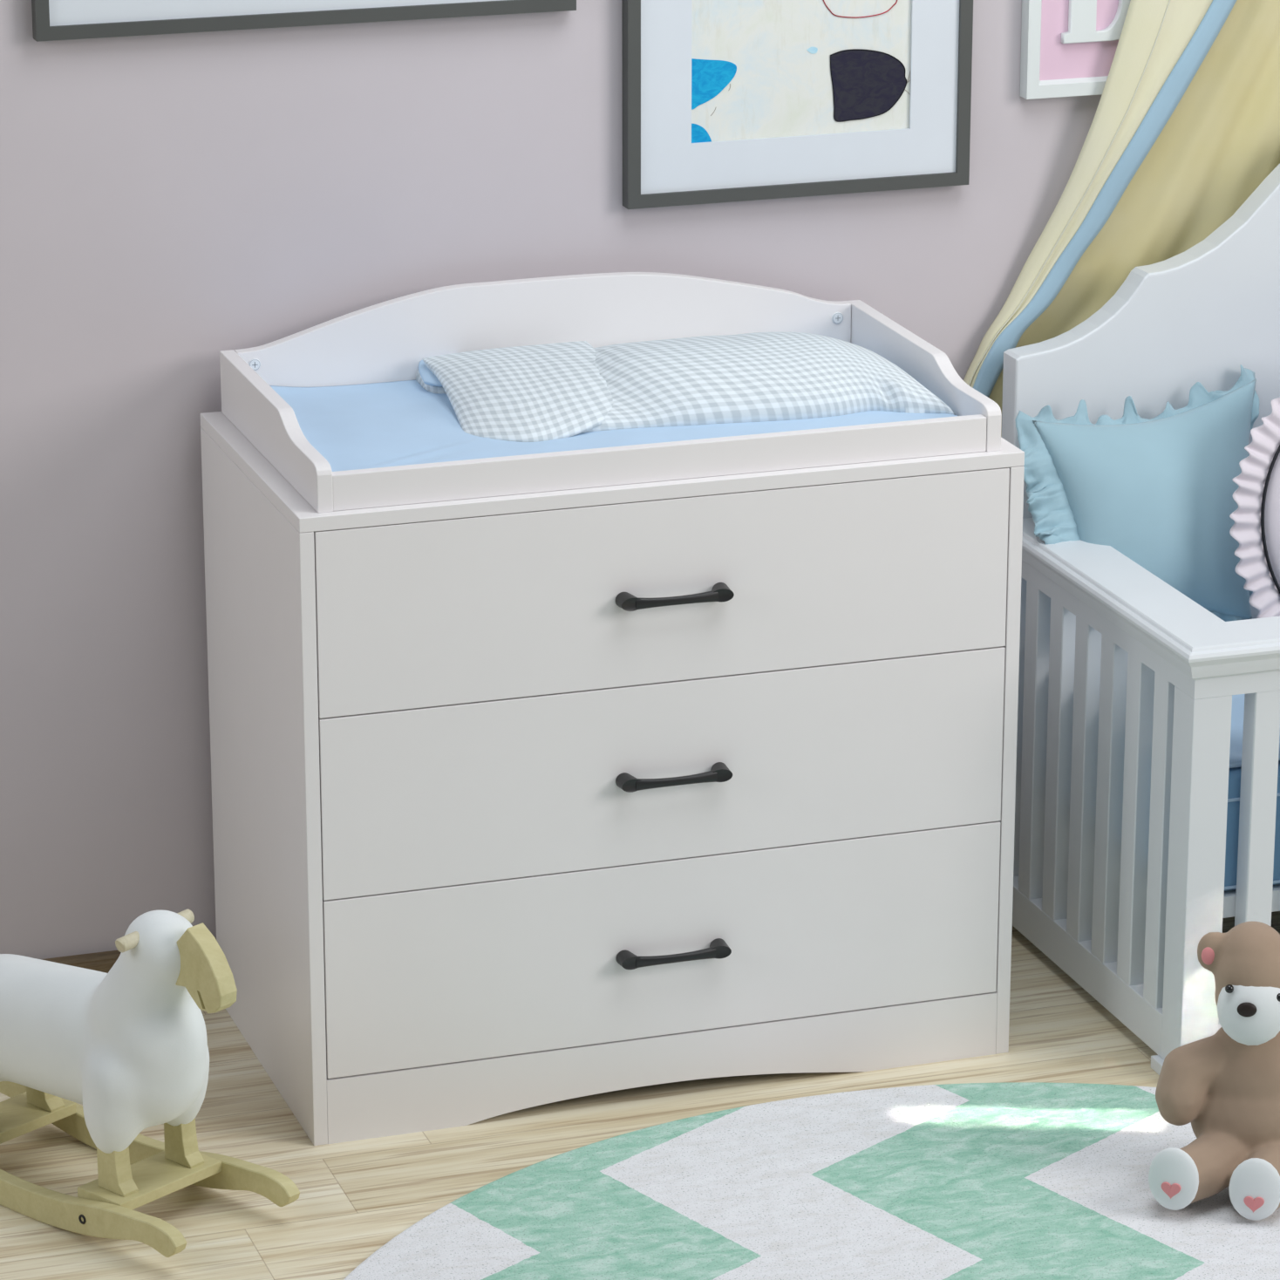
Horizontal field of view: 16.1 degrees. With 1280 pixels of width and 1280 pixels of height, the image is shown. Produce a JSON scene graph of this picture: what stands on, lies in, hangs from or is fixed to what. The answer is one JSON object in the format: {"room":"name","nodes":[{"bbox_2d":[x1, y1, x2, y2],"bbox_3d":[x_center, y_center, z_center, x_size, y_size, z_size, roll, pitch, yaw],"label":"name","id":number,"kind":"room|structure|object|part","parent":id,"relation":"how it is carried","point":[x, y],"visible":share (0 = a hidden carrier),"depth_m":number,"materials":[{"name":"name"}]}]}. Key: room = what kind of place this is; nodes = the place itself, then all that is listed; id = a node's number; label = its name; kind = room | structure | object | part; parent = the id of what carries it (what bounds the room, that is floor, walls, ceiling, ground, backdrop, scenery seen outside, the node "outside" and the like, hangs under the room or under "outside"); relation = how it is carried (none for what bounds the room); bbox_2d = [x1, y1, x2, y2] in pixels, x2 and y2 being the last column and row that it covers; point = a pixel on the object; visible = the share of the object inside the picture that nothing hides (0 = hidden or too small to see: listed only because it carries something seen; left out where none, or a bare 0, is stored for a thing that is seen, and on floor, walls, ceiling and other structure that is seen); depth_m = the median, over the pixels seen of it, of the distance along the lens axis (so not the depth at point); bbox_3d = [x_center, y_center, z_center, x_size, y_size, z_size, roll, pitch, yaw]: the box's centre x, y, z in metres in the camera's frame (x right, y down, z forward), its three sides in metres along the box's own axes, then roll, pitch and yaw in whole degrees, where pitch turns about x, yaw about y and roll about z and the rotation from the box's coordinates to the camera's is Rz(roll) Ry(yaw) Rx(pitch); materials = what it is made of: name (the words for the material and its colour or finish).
{"room":"children's room","nodes":[
{"label":"children's room","id":0,"kind":"room"},
{"bbox_2d":[0,0,1102,959],"bbox_3d":[-0.130,-0.863,5.017,5.600,2.650,0.100,-6,19,-18],"label":"wall","id":1,"kind":"structure","parent":0,"point":[169,203],"depth_m":5.04,"materials":[{"name":"paint"}]},
{"bbox_2d":[40,938,216,973],"bbox_3d":[-0.111,0.338,5.344,5.600,0.064,0.018,-6,19,-18],"label":"baseboard","id":2,"kind":"structure","parent":1,"relation":"attached to","point":[103,962],"depth_m":5.17,"materials":[{"name":"wood"}]},
{"bbox_2d":[31,0,576,41],"bbox_3d":[-0.360,-0.875,4.864,0.603,0.432,0.021,-6,19,-18],"label":"framed picture","id":3,"kind":"object","parent":1,"relation":"attached to","point":[52,20],"visible":1,"depth_m":4.89,"materials":[{"name":"grey wood"}]},
{"bbox_2d":[622,0,973,209],"bbox_3d":[0.180,-0.770,5.088,0.414,0.551,0.021,-6,19,-18],"label":"framed picture","id":4,"kind":"object","parent":1,"relation":"attached to","point":[724,100],"visible":1,"depth_m":5.13,"materials":[{"name":"grey wood"}]},
{"bbox_2d":[691,0,911,142],"bbox_3d":[0.182,-0.771,5.087,0.273,0.425,0.004,-6,19,-18],"label":"print","id":5,"kind":"object","parent":4,"relation":"attached to","point":[763,71],"depth_m":5.13,"materials":[{"name":"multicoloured paper"}]},
{"bbox_2d":[1019,0,1130,99],"bbox_3d":[0.521,-0.769,5.208,0.168,0.286,0.021,-6,19,-18],"label":"plaque","id":6,"kind":"object","parent":1,"relation":"attached to","point":[1068,47],"visible":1,"depth_m":5.22,"materials":[{"name":"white paint"}]},
{"bbox_3d":[0.521,-0.769,5.209,0.140,0.258,0.006,-6,19,-18],"label":"pink panel","id":7,"kind":"part","parent":6,"relation":"part of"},
{"bbox_2d":[963,0,1279,437],"bbox_3d":[0.776,-0.699,5.301,0.903,0.974,0.051,-6,19,-18],"label":"canopy","id":8,"kind":"object","parent":1,"relation":"attached to","point":[1185,127],"visible":0.48,"depth_m":5.29,"materials":[{"name":"yellow fabric"}]},
{"bbox_2d":[963,0,1212,388],"bbox_3d":[0.603,-0.678,5.234,0.533,0.969,0.026,-4,18,-14],"label":"drape","id":9,"kind":"object","parent":8,"relation":"hanging from","point":[1138,191],"depth_m":5.28,"materials":[{"name":"yellow fabric"}]},
{"bbox_2d":[0,911,1279,1279],"bbox_3d":[0.531,0.979,3.536,5.600,0.050,4.062,-6,19,-18],"label":"floor","id":10,"kind":"structure","parent":0,"point":[356,1197],"depth_m":4.82,"materials":[{"name":"brown wood"}]},
{"bbox_2d":[0,909,299,1257],"bbox_3d":[-0.589,0.405,4.681,0.496,0.342,0.177,15,23,39],"label":"sheep","id":11,"kind":"object","parent":10,"relation":"on","point":[127,1044],"visible":1,"depth_m":4.59},
{"bbox_3d":[-0.630,0.465,4.803,0.039,0.059,0.020,15,23,39],"label":"leg","id":12,"kind":"part","parent":11,"relation":"part of","materials":[{"name":"yellow wood"}]},
{"bbox_3d":[-0.530,0.529,4.601,0.039,0.059,0.020,15,23,39],"label":"leg","id":13,"kind":"part","parent":11,"relation":"part of","materials":[{"name":"yellow wood"}]},
{"bbox_3d":[-0.469,0.508,4.667,0.039,0.059,0.020,15,23,39],"label":"leg","id":14,"kind":"part","parent":11,"relation":"part of","materials":[{"name":"yellow wood"}]},
{"bbox_2d":[200,411,1024,1145],"bbox_3d":[-0.034,0.108,5.027,0.800,0.695,0.459,-6,19,-18],"label":"dresser","id":15,"kind":"object","parent":10,"relation":"on","point":[523,800],"visible":0.98,"depth_m":4.84,"materials":[{"name":"white laminate"}]},
{"bbox_3d":[-0.409,0.151,4.920,0.016,0.680,0.438,-6,19,-18],"label":"panel","id":16,"kind":"part","parent":15,"relation":"part of","materials":[{"name":"white laminate"}]},
{"bbox_2d":[219,272,1001,512],"bbox_3d":[-0.038,-0.287,4.914,0.755,0.125,0.420,-6,19,-18],"label":"tray","id":17,"kind":"object","parent":15,"relation":"on","point":[387,341],"visible":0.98,"depth_m":5.00,"materials":[{"name":"white laminate"}]},
{"bbox_3d":[-0.388,-0.225,4.811,0.016,0.070,0.420,-6,19,-18],"label":"panel","id":18,"kind":"part","parent":17,"relation":"part of","materials":[{"name":"white laminate"}]},
{"bbox_3d":[-0.102,-0.345,5.096,0.721,0.125,0.016,-6,19,-18],"label":"panel","id":19,"kind":"part","parent":17,"relation":"part of","materials":[{"name":"white laminate"}]},
{"bbox_2d":[269,379,957,471],"bbox_3d":[-0.038,-0.246,4.928,0.720,0.028,0.386,-6,19,-18],"label":"mat","id":20,"kind":"object","parent":17,"relation":"in","point":[395,423],"visible":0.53,"depth_m":4.85,"materials":[{"name":"blue fabric"}]},
{"bbox_2d":[415,332,955,442],"bbox_3d":[0.030,-0.302,5.000,0.528,0.058,0.392,-6,19,-18],"label":"pillow","id":21,"kind":"object","parent":20,"relation":"on","point":[548,391],"visible":0.98,"depth_m":4.91,"materials":[{"name":"fabric"}]},
{"bbox_3d":[0.026,-0.187,4.746,0.721,0.038,0.016,-6,19,-18],"label":"rail","id":22,"kind":"part","parent":17,"relation":"part of","materials":[{"name":"white laminate"}]},
{"bbox_3d":[0.312,-0.296,5.034,0.016,0.070,0.420,-6,19,-18],"label":"panel","id":23,"kind":"part","parent":17,"relation":"part of","materials":[{"name":"white laminate"}]},
{"bbox_3d":[-0.037,-0.218,4.932,0.800,0.016,0.438,-6,19,-18],"label":"panel","id":24,"kind":"part","parent":15,"relation":"part of","materials":[{"name":"white laminate"}]},
{"bbox_3d":[-0.032,0.274,5.076,0.766,0.200,0.408,-6,19,-18],"label":"drawer","id":25,"kind":"part","parent":15,"relation":"part of","materials":[{"name":"white laminate"}]},
{"bbox_3d":[-0.032,0.081,5.014,0.766,0.200,0.408,-6,19,-18],"label":"drawer","id":26,"kind":"part","parent":15,"relation":"part of","materials":[{"name":"white laminate"}]},
{"bbox_3d":[-0.032,-0.111,4.952,0.766,0.200,0.408,-6,19,-18],"label":"drawer","id":27,"kind":"part","parent":15,"relation":"part of","materials":[{"name":"white laminate"}]},
{"bbox_3d":[0.030,0.463,4.941,0.768,0.073,0.016,-6,19,-18],"label":"panel","id":28,"kind":"part","parent":15,"relation":"part of","materials":[{"name":"white laminate"}]},
{"bbox_3d":[0.037,0.339,4.883,0.125,0.018,0.021,-6,19,-18],"label":"handle","id":29,"kind":"part","parent":15,"relation":"part of","materials":[{"name":"black metal"}]},
{"bbox_3d":[0.037,0.147,4.822,0.125,0.018,0.021,-6,19,-18],"label":"handle","id":30,"kind":"part","parent":15,"relation":"part of","materials":[{"name":"black metal"}]},
{"bbox_3d":[0.037,-0.044,4.760,0.125,0.018,0.021,-6,19,-18],"label":"handle","id":31,"kind":"part","parent":15,"relation":"part of","materials":[{"name":"black metal"}]},
{"bbox_3d":[0.335,0.075,5.157,0.016,0.680,0.438,-6,19,-18],"label":"panel","id":32,"kind":"part","parent":15,"relation":"part of","materials":[{"name":"white laminate"}]},
{"bbox_2d":[343,1082,1279,1279],"bbox_3d":[0.422,0.722,4.244,1.540,0.005,1.540,-6,19,-18],"label":"round rug","id":33,"kind":"object","parent":10,"relation":"on","point":[1005,1181],"visible":0.85,"depth_m":4.67,"materials":[{"name":"carpet"}]},
{"bbox_2d":[1148,921,1279,1220],"bbox_3d":[0.633,0.438,4.658,0.205,0.289,0.181,3,18,9],"label":"teddy bear","id":34,"kind":"object","parent":33,"relation":"on","point":[1226,1083],"visible":1,"depth_m":4.65},
{"bbox_2d":[1001,163,1279,1075],"bbox_3d":[0.992,-0.097,5.218,1.052,0.968,0.556,-6,19,-18],"label":"crib","id":35,"kind":"object","parent":10,"relation":"on","point":[1127,684],"visible":0.78,"depth_m":5.12,"materials":[{"name":"white paint"}]},
{"bbox_3d":[0.514,0.371,5.214,0.020,0.051,0.450,-6,19,-18],"label":"rail","id":36,"kind":"part","parent":35,"relation":"part of","materials":[{"name":"white paint"}]},
{"bbox_3d":[0.538,-0.038,5.055,0.080,0.061,0.516,-6,19,-18],"label":"rail","id":37,"kind":"part","parent":35,"relation":"part of","materials":[{"name":"white paint"}]},
{"bbox_3d":[0.605,0.260,4.934,0.045,0.433,0.050,-6,19,-18],"label":"post","id":38,"kind":"part","parent":35,"relation":"part of","materials":[{"name":"white paint"}]},
{"bbox_3d":[1.067,-0.022,5.005,1.052,0.061,0.080,-6,19,-18],"label":"rail","id":39,"kind":"part","parent":35,"relation":"part of","materials":[{"name":"white paint"}]},
{"bbox_3d":[0.991,0.183,5.309,0.990,0.030,0.469,-6,19,-18],"label":"mattress","id":40,"kind":"part","parent":35,"relation":"part of","materials":[{"name":"white paint"}]},
{"bbox_2d":[1224,760,1279,891],"bbox_3d":[0.991,0.102,5.285,0.977,0.140,0.464,-6,19,-18],"label":"mattress","id":41,"kind":"object","parent":35,"relation":"in","point":[1234,791],"visible":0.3,"depth_m":4.95,"materials":[{"name":"blue fabric"}]},
{"bbox_2d":[1229,694,1279,768],"bbox_3d":[0.990,0.027,5.263,0.965,0.017,0.450,-6,19,-18],"label":"sheet","id":42,"kind":"object","parent":41,"relation":"on","point":[1237,709],"visible":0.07,"depth_m":5.02,"materials":[{"name":"blue fabric"}]},
{"bbox_2d":[1014,364,1259,621],"bbox_3d":[0.590,-0.154,5.230,0.320,0.283,0.149,-6,19,-18],"label":"cushion","id":43,"kind":"object","parent":42,"relation":"on","point":[1158,491],"visible":0.68,"depth_m":5.19,"materials":[{"name":"blue fabric"}]},
{"bbox_2d":[1229,397,1279,618],"bbox_3d":[0.856,-0.146,5.193,0.397,0.356,0.136,-6,19,-18],"label":"round cushion","id":44,"kind":"object","parent":42,"relation":"on","point":[1256,527],"visible":0.94,"depth_m":5.14,"materials":[{"name":"white fabric"}]}
]}

